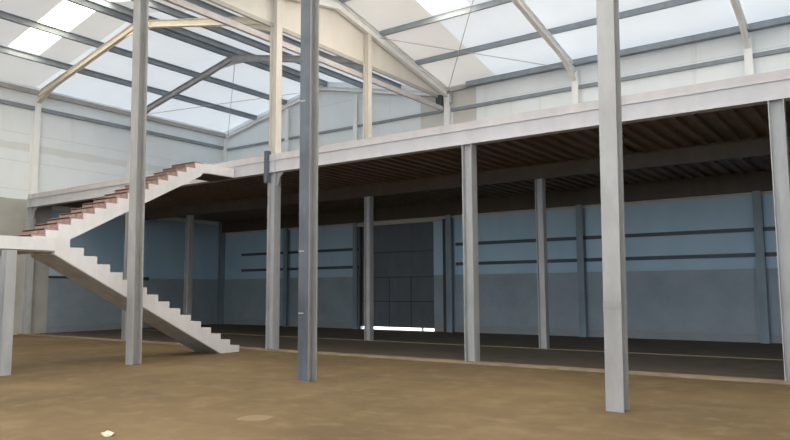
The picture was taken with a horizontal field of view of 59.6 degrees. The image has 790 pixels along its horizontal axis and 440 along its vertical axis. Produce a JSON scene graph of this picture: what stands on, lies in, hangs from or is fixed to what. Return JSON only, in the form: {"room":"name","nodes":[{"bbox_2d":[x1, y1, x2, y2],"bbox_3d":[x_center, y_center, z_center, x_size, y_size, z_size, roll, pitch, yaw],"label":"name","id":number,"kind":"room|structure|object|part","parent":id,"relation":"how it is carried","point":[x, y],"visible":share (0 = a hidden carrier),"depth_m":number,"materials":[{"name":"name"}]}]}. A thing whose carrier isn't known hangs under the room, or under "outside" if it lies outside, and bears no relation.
{"room":"empty warehouse interior","nodes":[
{"label":"empty warehouse interior","id":0,"kind":"room"},
{"bbox_2d":[0,79,224,334],"bbox_3d":[-17.035,-0.795,23.720,0.180,9.800,28.640,-4,-7,35],"label":"wall","id":1,"kind":"structure","parent":0,"point":[72,152],"depth_m":29.39,"materials":[{"name":"white paint"}]},
{"bbox_2d":[49,276,66,277],"bbox_3d":[-13.582,2.325,28.070,0.050,0.090,1.000,-4,-7,35],"label":"wall bracket","id":2,"kind":"object","parent":1,"relation":"attached to","point":[49,276],"visible":0.64,"depth_m":27.92,"materials":[{"name":"metal"}]},
{"bbox_2d":[0,99,223,149],"bbox_3d":[-16.991,-4.825,23.977,0.095,0.150,28.460,-4,-7,35],"label":"rail","id":3,"kind":"object","parent":1,"relation":"attached to","point":[2,101],"depth_m":29.82,"materials":[{"name":"grey metal"}]},
{"bbox_2d":[0,81,225,137],"bbox_3d":[-16.988,-5.477,24.040,0.120,0.180,28.460,-4,-7,35],"label":"tube","id":4,"kind":"object","parent":1,"relation":"attached to","point":[2,84],"visible":1,"depth_m":29.96,"materials":[{"name":"grey metal"}]},
{"bbox_2d":[0,0,299,131],"bbox_3d":[-14.310,-6.585,22.351,6.930,1.490,28.640,-4,-7,35],"label":"ceiling","id":5,"kind":"structure","parent":0,"point":[161,47],"depth_m":27.88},
{"bbox_2d":[9,24,65,53],"bbox_3d":[-12.641,-6.444,24.449,1.960,0.451,1.100,-4,-7,35],"label":"skylight","id":6,"kind":"object","parent":5,"relation":"attached to","point":[32,40],"visible":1,"depth_m":24.56,"materials":[{"name":"white glass"}]},
{"bbox_2d":[38,0,93,30],"bbox_3d":[-10.931,-7.026,23.287,2.240,0.512,1.100,-4,-7,35],"label":"skylight","id":7,"kind":"object","parent":5,"relation":"attached to","point":[66,15],"visible":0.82,"depth_m":23.44,"materials":[{"name":"white glass"}]},
{"bbox_2d":[0,45,256,119],"bbox_3d":[-15.107,-6.209,22.771,0.140,0.220,28.460,-4,-7,35],"label":"purlin","id":8,"kind":"structure","parent":5,"relation":"attached to","point":[6,50],"depth_m":27.84,"materials":[{"name":"grey metal"}]},
{"bbox_2d":[0,10,287,104],"bbox_3d":[-13.438,-6.777,21.636,0.140,0.220,28.460,-4,-7,35],"label":"purlin","id":9,"kind":"structure","parent":5,"relation":"attached to","point":[4,15],"depth_m":25.85,"materials":[{"name":"grey metal"}]},
{"bbox_2d":[65,0,327,85],"bbox_3d":[-11.556,-7.368,20.353,0.640,0.229,28.460,-4,-7,35],"label":"purlin","id":10,"kind":"structure","parent":5,"relation":"attached to","point":[106,7],"depth_m":25.70,"materials":[{"name":"grey metal"}]},
{"bbox_2d":[114,0,404,84],"bbox_3d":[-8.795,-7.047,18.462,6.600,1.419,28.640,-4,-7,35],"label":"ceiling","id":11,"kind":"structure","parent":0,"point":[159,15],"depth_m":25.42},
{"bbox_2d":[228,65,234,132],"bbox_3d":[-7.446,-5.314,31.346,0.023,1.267,8.089,1,-6,-15],"label":"rod","id":12,"kind":"object","parent":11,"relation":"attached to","point":[234,65],"visible":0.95,"depth_m":30.81,"materials":[{"name":"grey metal"}]},
{"bbox_2d":[131,0,362,87],"bbox_3d":[-9.622,-7.069,18.943,0.140,0.220,28.460,-4,-7,35],"label":"purlin","id":13,"kind":"structure","parent":11,"relation":"attached to","point":[155,5],"depth_m":24.57,"materials":[{"name":"grey metal"}]},
{"bbox_2d":[185,0,400,88],"bbox_3d":[-7.989,-6.767,17.748,0.140,0.220,28.460,-4,-7,35],"label":"purlin","id":14,"kind":"structure","parent":11,"relation":"attached to","point":[200,3],"depth_m":23.62,"materials":[{"name":"grey metal"}]},
{"bbox_2d":[221,0,446,93],"bbox_3d":[-1.978,-6.392,22.271,0.030,1.853,14.060,-4,-7,35],"label":"sheet","id":15,"kind":"object","parent":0,"point":[336,32],"visible":0.6,"depth_m":22.43,"materials":[{"name":"beige metal"}]},
{"bbox_2d":[207,0,437,97],"bbox_3d":[-2.148,-5.434,21.940,0.072,0.120,13.180,-4,-7,35],"label":"flashing","id":16,"kind":"object","parent":15,"relation":"attached to","point":[217,2],"visible":1,"depth_m":21.77,"materials":[{"name":"white metal"}]},
{"bbox_2d":[0,324,789,439],"bbox_3d":[-2.593,3.052,12.934,35.700,0.200,28.480,-4,-7,35],"label":"floor","id":17,"kind":"structure","parent":0,"point":[56,388],"depth_m":10.88,"materials":[{"name":"concrete"}]},
{"bbox_2d":[0,250,16,375],"bbox_3d":[-7.669,1.814,13.610,0.220,2.450,0.200,-4,-7,35],"label":"steel column","id":18,"kind":"structure","parent":17,"relation":"on","point":[8,257],"depth_m":13.57,"materials":[{"name":"grey metal"}]},
{"bbox_2d":[21,96,41,333],"bbox_3d":[-14.302,-0.254,27.151,0.260,9.400,0.240,-4,-7,35],"label":"wall column","id":19,"kind":"structure","parent":17,"relation":"on","point":[36,114],"depth_m":27.13,"materials":[{"name":"metal"}]},
{"bbox_2d":[36,16,269,103],"bbox_3d":[-8.885,-5.979,23.855,13.110,1.881,0.180,-4,-7,35],"label":"rafter","id":20,"kind":"object","parent":19,"relation":"on","point":[48,89],"visible":0.67,"depth_m":24.26,"materials":[{"name":"beige paint"}]},
{"bbox_2d":[101,430,114,436],"bbox_3d":[-3.225,2.400,7.767,0.202,0.049,0.128,-4,-7,35],"label":"chunk","id":21,"kind":"object","parent":17,"relation":"on","point":[107,433],"visible":1,"depth_m":7.72,"materials":[{"name":"beige stone"}]},
{"bbox_2d":[0,161,238,352],"bbox_3d":[-6.802,0.788,17.124,2.300,5.202,7.140,-4,-7,35],"label":"concrete staircase","id":22,"kind":"structure","parent":17,"relation":"on","point":[48,243],"depth_m":16.56,"materials":[{"name":"white paint"}]},
{"bbox_2d":[121,211,128,339],"bbox_3d":[-8.926,1.553,23.136,0.220,4.930,0.220,-4,-7,35],"label":"steel column","id":23,"kind":"structure","parent":17,"relation":"on","point":[123,335],"depth_m":23.15,"materials":[{"name":"grey metal"}]},
{"bbox_2d":[121,118,130,328],"bbox_3d":[-11.813,0.092,30.640,0.260,9.400,0.240,-4,-7,35],"label":"wall column","id":24,"kind":"structure","parent":17,"relation":"on","point":[129,119],"depth_m":30.93,"materials":[{"name":"grey metal"}]},
{"bbox_2d":[147,55,362,113],"bbox_3d":[-6.396,-5.632,27.344,13.110,1.881,0.180,-4,-7,35],"label":"rafter","id":25,"kind":"object","parent":24,"relation":"on","point":[231,60],"visible":0.69,"depth_m":27.54,"materials":[{"name":"grey metal"}]},
{"bbox_2d":[125,0,148,364],"bbox_3d":[-5.938,-1.447,15.941,0.250,9.400,0.240,-6,-8,35],"label":"steel column","id":26,"kind":"structure","parent":17,"relation":"on","point":[134,315],"depth_m":15.83,"materials":[{"name":"grey metal"}]},
{"bbox_2d":[291,0,447,96],"bbox_3d":[-1.913,-6.256,22.131,0.160,1.613,13.730,-4,-7,35],"label":"rafter","id":27,"kind":"object","parent":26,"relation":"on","point":[336,5],"visible":1,"depth_m":24.19,"materials":[{"name":"white paint"}]},
{"bbox_2d":[447,0,473,92],"bbox_3d":[2.277,-6.098,23.445,0.022,1.291,8.266,0,-6,-3],"label":"rod","id":28,"kind":"object","parent":27,"relation":"attached to","point":[473,0],"visible":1,"depth_m":23.76,"materials":[{"name":"grey metal"}]},
{"bbox_2d":[184,215,193,314],"bbox_3d":[-8.369,2.154,27.978,0.220,4.720,0.220,-4,-7,35],"label":"steel column","id":29,"kind":"structure","parent":17,"relation":"on","point":[189,218],"depth_m":27.97,"materials":[{"name":"grey metal"}]},
{"bbox_2d":[217,138,227,323],"bbox_3d":[-8.744,0.520,34.940,0.240,9.400,0.240,-4,-7,35],"label":"wall column","id":30,"kind":"structure","parent":17,"relation":"on","point":[223,155],"depth_m":34.72,"materials":[{"name":"grey metal"}]},
{"bbox_2d":[226,86,443,138],"bbox_3d":[-3.311,-5.361,31.685,13.110,1.601,0.120,-4,-7,35],"label":"rafter","id":31,"kind":"object","parent":30,"relation":"on","point":[322,88],"visible":0.76,"depth_m":31.59,"materials":[{"name":"white paint"}]},
{"bbox_2d":[150,93,296,113],"bbox_3d":[-7.447,-5.339,31.349,8.090,1.317,0.022,0,-6,-4],"label":"rod","id":32,"kind":"object","parent":31,"relation":"attached to","point":[293,93],"visible":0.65,"depth_m":31.29,"materials":[{"name":"grey metal"}]},
{"bbox_2d":[264,0,284,348],"bbox_3d":[-3.350,-1.455,19.410,0.620,10.098,0.325,-4,-7,35],"label":"steel column","id":33,"kind":"structure","parent":17,"relation":"on","point":[273,180],"depth_m":19.40,"materials":[{"name":"grey metal"}]},
{"bbox_2d":[163,0,442,110],"bbox_3d":[-2.062,-5.009,22.113,0.100,0.170,13.630,-4,-7,35],"label":"tie beam","id":34,"kind":"structure","parent":33,"relation":"attached to","point":[184,4],"depth_m":20.41,"materials":[{"name":"white metal"}]},
{"bbox_2d":[282,108,291,326],"bbox_3d":[-5.061,-0.188,32.383,0.220,10.250,0.240,-4,-7,35],"label":"wall column","id":35,"kind":"structure","parent":17,"relation":"on","point":[288,112],"depth_m":32.14,"materials":[{"name":"grey metal"}]},
{"bbox_2d":[297,0,318,381],"bbox_3d":[-1.601,-1.784,12.875,0.244,9.400,0.248,-4,-7,35],"label":"steel column","id":36,"kind":"structure","parent":17,"relation":"on","point":[309,62],"depth_m":12.70,"materials":[{"name":"grey metal"}]},
{"bbox_2d":[511,0,575,80],"bbox_3d":[2.410,-6.431,19.064,0.160,1.933,13.730,-4,-7,35],"label":"rafter","id":37,"kind":"object","parent":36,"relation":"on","point":[521,5],"visible":1,"depth_m":22.66,"materials":[{"name":"white paint"}]},
{"bbox_2d":[381,38,565,68],"bbox_3d":[2.857,-5.839,24.238,6.805,0.931,0.022,0,-6,-6],"label":"rod","id":38,"kind":"object","parent":37,"relation":"attached to","point":[381,38],"visible":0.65,"depth_m":24.21,"materials":[{"name":"grey metal"}]},
{"bbox_2d":[465,15,789,87],"bbox_3d":[11.304,-5.962,21.058,20.850,0.220,0.280,-4,-7,35],"label":"roof purlin","id":39,"kind":"structure","parent":37,"relation":"attached to","point":[785,20],"depth_m":22.96,"materials":[{"name":"grey metal"}]},
{"bbox_2d":[446,85,468,91],"bbox_3d":[2.480,-5.224,27.416,0.950,0.140,0.120,-4,-7,35],"label":"tube","id":40,"kind":"object","parent":39,"relation":"attached to","point":[462,87],"visible":0.86,"depth_m":27.35,"materials":[{"name":"grey metal"}]},
{"bbox_2d":[353,93,359,328],"bbox_3d":[-1.677,-0.456,29.995,0.220,10.260,0.240,-4,-7,35],"label":"wall column","id":41,"kind":"structure","parent":17,"relation":"on","point":[356,98],"depth_m":29.76,"materials":[{"name":"grey metal"}]},
{"bbox_2d":[364,196,373,340],"bbox_3d":[-0.859,1.573,22.677,0.220,4.720,0.220,-4,-7,35],"label":"steel column","id":42,"kind":"structure","parent":17,"relation":"on","point":[368,201],"depth_m":22.64,"materials":[{"name":"grey metal"}]},
{"bbox_2d":[17,333,789,384],"bbox_3d":[-0.046,3.290,16.516,35.300,0.035,0.320,-4,-7,35],"label":"floor strip","id":43,"kind":"object","parent":17,"relation":"on","point":[756,380],"visible":1,"depth_m":14.79,"materials":[{"name":"concrete"}]},
{"bbox_2d":[444,94,455,331],"bbox_3d":[2.157,-0.325,27.246,0.260,9.400,0.260,-4,-7,35],"label":"wall column","id":44,"kind":"structure","parent":17,"relation":"on","point":[448,115],"depth_m":26.99,"materials":[{"name":"grey metal"}]},
{"bbox_2d":[436,95,443,105],"bbox_3d":[1.790,-4.771,27.691,0.250,0.460,0.240,-4,-7,35],"label":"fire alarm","id":45,"kind":"object","parent":44,"relation":"attached to","point":[439,100],"visible":0.83,"depth_m":27.59,"materials":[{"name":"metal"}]},
{"bbox_2d":[449,91,452,104],"bbox_3d":[2.222,-4.835,27.527,0.090,0.569,0.244,4,-7,-38],"label":"pipe","id":46,"kind":"object","parent":44,"relation":"attached to","point":[451,102],"visible":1,"depth_m":27.44,"materials":[{"name":"grey metal"}]},
{"bbox_2d":[142,329,782,359],"bbox_3d":[2.493,3.655,20.073,35.300,0.012,0.150,-4,-7,35],"label":"floor strip","id":47,"kind":"object","parent":17,"relation":"on","point":[142,329],"visible":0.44,"depth_m":18.99,"materials":[{"name":"concrete"}]},
{"bbox_2d":[462,144,479,361],"bbox_3d":[1.715,0.729,15.626,0.250,4.930,0.250,-4,-7,35],"label":"steel column","id":48,"kind":"structure","parent":17,"relation":"on","point":[469,152],"depth_m":15.60,"materials":[{"name":"grey metal"}]},
{"bbox_2d":[535,178,549,348],"bbox_3d":[4.090,1.189,19.184,0.220,4.720,0.220,-4,-7,35],"label":"steel column","id":49,"kind":"structure","parent":17,"relation":"on","point":[540,194],"depth_m":19.16,"materials":[{"name":"grey metal"}]},
{"bbox_2d":[571,69,588,336],"bbox_3d":[6.479,-0.659,24.196,0.240,9.400,0.260,-4,-7,35],"label":"wall column","id":50,"kind":"structure","parent":17,"relation":"on","point":[576,93],"depth_m":23.92,"materials":[{"name":"grey metal"}]},
{"bbox_2d":[596,0,629,412],"bbox_3d":[2.988,-2.140,9.636,0.248,9.400,0.248,-4,-7,35],"label":"steel column","id":51,"kind":"structure","parent":17,"relation":"on","point":[607,11],"depth_m":9.37,"materials":[{"name":"grey metal"}]},
{"bbox_2d":[730,0,750,48],"bbox_3d":[6.935,-6.782,15.870,0.160,1.933,13.730,-4,-7,35],"label":"rafter","id":52,"kind":"object","parent":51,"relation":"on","point":[743,26],"visible":1,"depth_m":20.60,"materials":[{"name":"white paint"}]},
{"bbox_2d":[743,35,770,343],"bbox_3d":[11.004,-1.010,21.002,0.240,9.400,0.260,-4,-7,35],"label":"wall column","id":53,"kind":"structure","parent":17,"relation":"on","point":[762,287],"depth_m":20.70,"materials":[{"name":"grey metal"}]},
{"bbox_2d":[768,98,789,380],"bbox_3d":[6.803,0.335,12.035,0.250,4.930,0.250,-4,-7,35],"label":"steel column","id":54,"kind":"structure","parent":17,"relation":"on","point":[778,136],"depth_m":12.07,"materials":[{"name":"grey metal"}]},
{"bbox_2d":[57,101,789,221],"bbox_3d":[2.948,-1.548,21.029,35.600,0.335,9.630,-4,-7,35],"label":"mezzanine slab","id":55,"kind":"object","parent":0,"point":[736,124],"visible":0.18,"depth_m":19.93,"materials":[{"name":"brown wood"}]},
{"bbox_2d":[363,33,371,138],"bbox_3d":[-0.926,-3.915,23.271,0.220,4.859,0.200,-4,-7,35],"label":"steel column","id":56,"kind":"structure","parent":55,"relation":"on","point":[367,39],"depth_m":23.31,"materials":[{"name":"beige metal"}]},
{"bbox_2d":[27,69,789,218],"bbox_3d":[0.002,-1.622,17.124,35.300,0.970,0.330,-4,-7,35],"label":"beam","id":57,"kind":"structure","parent":55,"relation":"attached to","point":[761,88],"depth_m":15.17,"materials":[{"name":"grey metal"}]},
{"bbox_2d":[144,136,789,219],"bbox_3d":[2.472,-1.245,20.581,35.300,0.425,0.200,-4,-7,35],"label":"beam","id":58,"kind":"structure","parent":55,"relation":"attached to","point":[748,148],"depth_m":19.89,"materials":[{"name":"grey metal"}]},
{"bbox_2d":[222,170,772,232],"bbox_3d":[5.634,-0.752,24.747,35.000,0.585,0.240,-4,-7,35],"label":"beam","id":59,"kind":"structure","parent":55,"relation":"attached to","point":[762,180],"depth_m":24.67,"materials":[{"name":"grey metal"}]},
{"bbox_2d":[224,24,789,343],"bbox_3d":[5.664,-1.490,25.131,35.300,11.251,0.180,-4,-7,35],"label":"wall","id":60,"kind":"structure","parent":0,"point":[699,299],"depth_m":24.46,"materials":[{"name":"white paint"}]},
{"bbox_2d":[241,248,358,255],"bbox_3d":[-4.568,1.492,31.984,7.350,0.120,0.055,-4,-7,35],"label":"rail","id":61,"kind":"object","parent":60,"relation":"attached to","point":[343,249],"depth_m":31.87,"materials":[{"name":"grey metal"}]},
{"bbox_2d":[241,266,358,271],"bbox_3d":[-4.564,2.258,31.905,7.350,0.120,0.055,-4,-7,35],"label":"rail","id":62,"kind":"object","parent":60,"relation":"attached to","point":[328,267],"depth_m":31.08,"materials":[{"name":"black metal"}]},
{"bbox_2d":[227,110,443,150],"bbox_3d":[-3.316,-4.005,31.625,12.900,0.110,0.075,-4,-7,35],"label":"rail","id":63,"kind":"object","parent":60,"relation":"attached to","point":[436,111],"depth_m":30.63,"materials":[{"name":"grey metal"}]},
{"bbox_2d":[352,218,446,331],"bbox_3d":[0.131,2.273,28.557,4.680,4.520,0.260,-4,-7,35],"label":"door frame","id":64,"kind":"structure","parent":60,"relation":"in","point":[403,250],"depth_m":28.50,"materials":[{"name":"metal"}]},
{"bbox_3d":[0.082,2.235,28.725,3.810,4.410,0.050,-4,-7,35],"label":"panel","id":65,"kind":"part","parent":64,"relation":"part of","materials":[{"name":"grey metal"}]},
{"bbox_2d":[225,191,772,234],"bbox_3d":[5.716,-0.400,24.825,35.000,0.080,0.060,-4,-7,35],"label":"trim","id":66,"kind":"structure","parent":60,"relation":"attached to","point":[763,192],"depth_m":24.71,"materials":[{"name":"grey metal"}]},
{"bbox_2d":[455,226,774,245],"bbox_3d":[11.189,0.272,20.863,21.600,0.120,0.055,-4,-7,35],"label":"rail","id":67,"kind":"object","parent":60,"relation":"attached to","point":[734,230],"depth_m":22.84,"materials":[{"name":"grey metal"}]},
{"bbox_2d":[456,252,776,265],"bbox_3d":[11.193,1.038,20.784,21.600,0.120,0.055,-4,-7,35],"label":"rail","id":68,"kind":"object","parent":60,"relation":"attached to","point":[765,253],"depth_m":22.75,"materials":[{"name":"black metal"}]},
{"bbox_2d":[451,47,789,111],"bbox_3d":[11.111,-5.093,21.427,21.700,0.130,0.095,-4,-7,35],"label":"beam","id":69,"kind":"structure","parent":60,"relation":"attached to","point":[787,49],"depth_m":23.33,"materials":[{"name":"grey metal"}]},
{"bbox_2d":[345,0,789,86],"bbox_3d":[9.119,-7.019,18.878,22.130,1.408,7.220,-4,-7,35],"label":"ceiling","id":70,"kind":"structure","parent":0,"point":[504,21],"depth_m":23.03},
{"bbox_2d":[418,0,467,13],"bbox_3d":[1.154,-7.202,21.627,1.400,0.465,2.230,-4,-7,35],"label":"skylight","id":71,"kind":"object","parent":70,"relation":"attached to","point":[433,6],"visible":1,"depth_m":22.31,"materials":[{"name":"white glass"}]},
{"bbox_2d":[379,0,511,36],"bbox_3d":[8.382,-7.219,17.969,21.900,0.220,0.140,-4,-7,35],"label":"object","id":72,"kind":"structure","parent":70,"relation":"attached to","point":[492,3],"depth_m":22.73,"materials":[{"name":"grey metal"}]},
{"bbox_2d":[415,0,701,65],"bbox_3d":[9.687,-6.601,19.749,21.900,0.220,0.140,-4,-7,35],"label":"roof purlin","id":73,"kind":"structure","parent":70,"relation":"attached to","point":[672,3],"depth_m":22.85,"materials":[{"name":"grey metal"}]},
{"label":"outside","id":74,"kind":"structure","parent":0,"visible":0},
{"bbox_2d":[363,326,433,330],"bbox_3d":[16.018,5.728,39.444,100.000,0.220,36.520,-4,-7,35],"label":"ground","id":75,"kind":"structure","parent":74,"point":[382,328],"depth_m":30.03,"materials":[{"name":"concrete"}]}
]}

